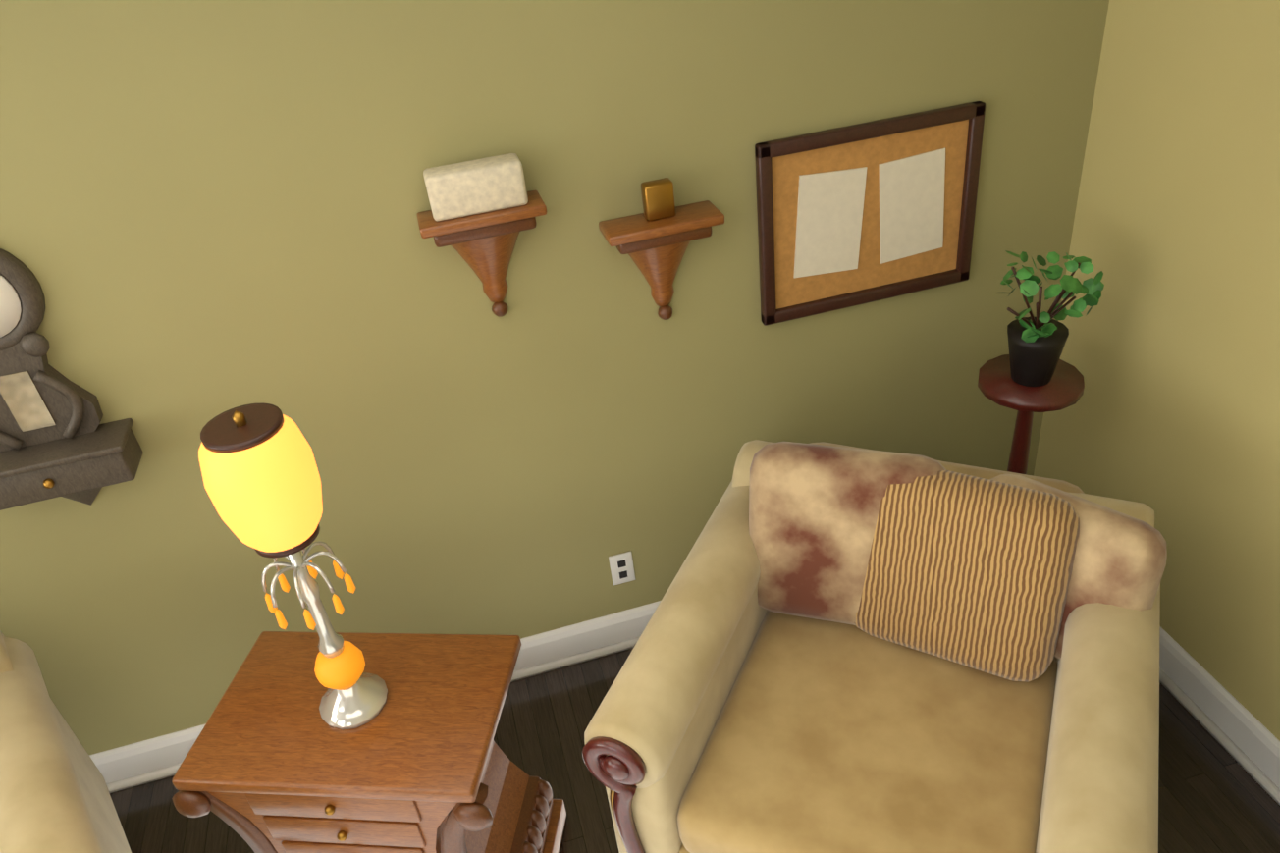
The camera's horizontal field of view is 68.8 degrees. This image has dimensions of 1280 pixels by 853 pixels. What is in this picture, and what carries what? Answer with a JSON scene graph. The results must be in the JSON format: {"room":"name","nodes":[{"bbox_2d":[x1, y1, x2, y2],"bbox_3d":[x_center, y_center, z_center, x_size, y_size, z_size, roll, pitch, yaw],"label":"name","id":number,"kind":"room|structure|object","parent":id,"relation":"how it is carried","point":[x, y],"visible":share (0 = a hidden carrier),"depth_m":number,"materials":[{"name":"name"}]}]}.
{"room":"living room","nodes":[
{"label":"living room","id":0,"kind":"room"},
{"bbox_2d":[88,600,660,793],"bbox_3d":[-2.924,1.324,2.447,8.840,0.135,0.034,-13,34,-9],"label":"baseboard","id":1,"kind":"structure","parent":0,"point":[158,758],"depth_m":2.88,"materials":[{"name":"white wood"}]},
{"bbox_2d":[0,0,1109,754],"bbox_3d":[-3.061,0.359,1.895,9.080,2.370,0.120,-13,34,-9],"label":"wall","id":2,"kind":"structure","parent":0,"point":[210,210],"depth_m":2.26,"materials":[{"name":"paint"}]},
{"bbox_2d":[0,248,142,510],"bbox_3d":[-1.347,-0.058,2.020,0.350,0.685,0.137,-13,34,-9],"label":"wall clock","id":3,"kind":"object","parent":2,"relation":"attached to","point":[57,439],"visible":1,"depth_m":2.07,"materials":[{"name":"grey wood"}]},
{"bbox_2d":[416,153,546,317],"bbox_3d":[-0.347,-0.409,2.138,0.280,0.390,0.125,-13,34,-9],"label":"wall shelf","id":4,"kind":"object","parent":2,"relation":"attached to","point":[481,215],"visible":0.98,"depth_m":2.04,"materials":[{"name":"brown wood"}]},
{"bbox_2d":[608,550,635,586],"bbox_3d":[-0.053,0.427,2.813,0.070,0.114,0.008,-13,34,-9],"label":"outlet","id":5,"kind":"object","parent":2,"relation":"attached to","point":[621,567],"visible":1,"depth_m":2.81,"materials":[{"name":"white plastic"}]},
{"bbox_2d":[598,177,724,319],"bbox_3d":[0.059,-0.410,2.266,0.280,0.375,0.125,-13,34,-9],"label":"wall shelf","id":6,"kind":"object","parent":2,"relation":"attached to","point":[658,236],"visible":1,"depth_m":2.20,"materials":[{"name":"brown wood"}]},
{"bbox_2d":[754,101,985,325],"bbox_3d":[0.589,-0.538,2.400,0.600,0.480,0.030,-13,34,-9],"label":"bulletin board","id":7,"kind":"object","parent":2,"relation":"attached to","point":[852,215],"visible":0.98,"depth_m":2.39,"materials":[{"name":"brown wood"}]},
{"bbox_2d":[109,647,1279,852],"bbox_3d":[2.830,2.734,-0.588,18.500,0.060,14.000,-13,34,-9],"label":"floor","id":8,"kind":"structure","parent":0,"point":[1214,796],"depth_m":2.54,"materials":[{"name":"brown wood"}]},
{"bbox_2d":[0,630,131,852],"bbox_3d":[-1.557,1.099,1.792,1.050,0.944,1.130,-28,39,-29],"label":"armchair","id":9,"kind":"object","parent":8,"relation":"on","point":[55,796],"visible":1,"depth_m":1.93,"materials":[{"name":"beige fabric"}]},
{"bbox_2d":[171,631,567,852],"bbox_3d":[-0.570,0.877,2.170,0.680,0.690,0.435,-1,34,9],"label":"side table","id":10,"kind":"object","parent":8,"relation":"on","point":[273,762],"visible":1,"depth_m":1.93,"materials":[{"name":"brown wood"}]},
{"bbox_2d":[198,402,387,729],"bbox_3d":[-0.644,0.280,1.782,0.186,0.740,0.186,-13,34,-9],"label":"light","id":11,"kind":"object","parent":10,"relation":"on","point":[260,477],"visible":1,"depth_m":1.63,"materials":[{"name":"yellow glass"}]},
{"bbox_2d":[582,439,1167,852],"bbox_3d":[0.567,0.610,2.135,1.030,0.935,1.050,9,37,23],"label":"armchair","id":12,"kind":"object","parent":8,"relation":"on","point":[845,650],"visible":1,"depth_m":1.98,"materials":[{"name":"beige fabric"}]},
{"bbox_2d":[977,250,1104,474],"bbox_3d":[1.057,0.076,2.585,0.278,1.222,0.260,-13,34,-9],"label":"ivy plant","id":13,"kind":"object","parent":8,"relation":"on","point":[1029,375],"visible":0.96,"depth_m":2.36,"materials":[{"name":"green plant"}]},
{"bbox_2d":[1033,0,1279,741],"bbox_3d":[1.720,0.279,1.110,0.120,2.370,3.570,-13,34,-9],"label":"wall","id":14,"kind":"structure","parent":0,"point":[1170,417],"depth_m":2.28,"materials":[{"name":"beige paint"}]},
{"bbox_2d":[1159,626,1279,805],"bbox_3d":[1.770,1.238,1.688,0.034,0.135,3.510,-13,34,-9],"label":"baseboard","id":15,"kind":"structure","parent":14,"relation":"attached to","point":[1229,722],"depth_m":2.45,"materials":[{"name":"white wood"}]}
]}

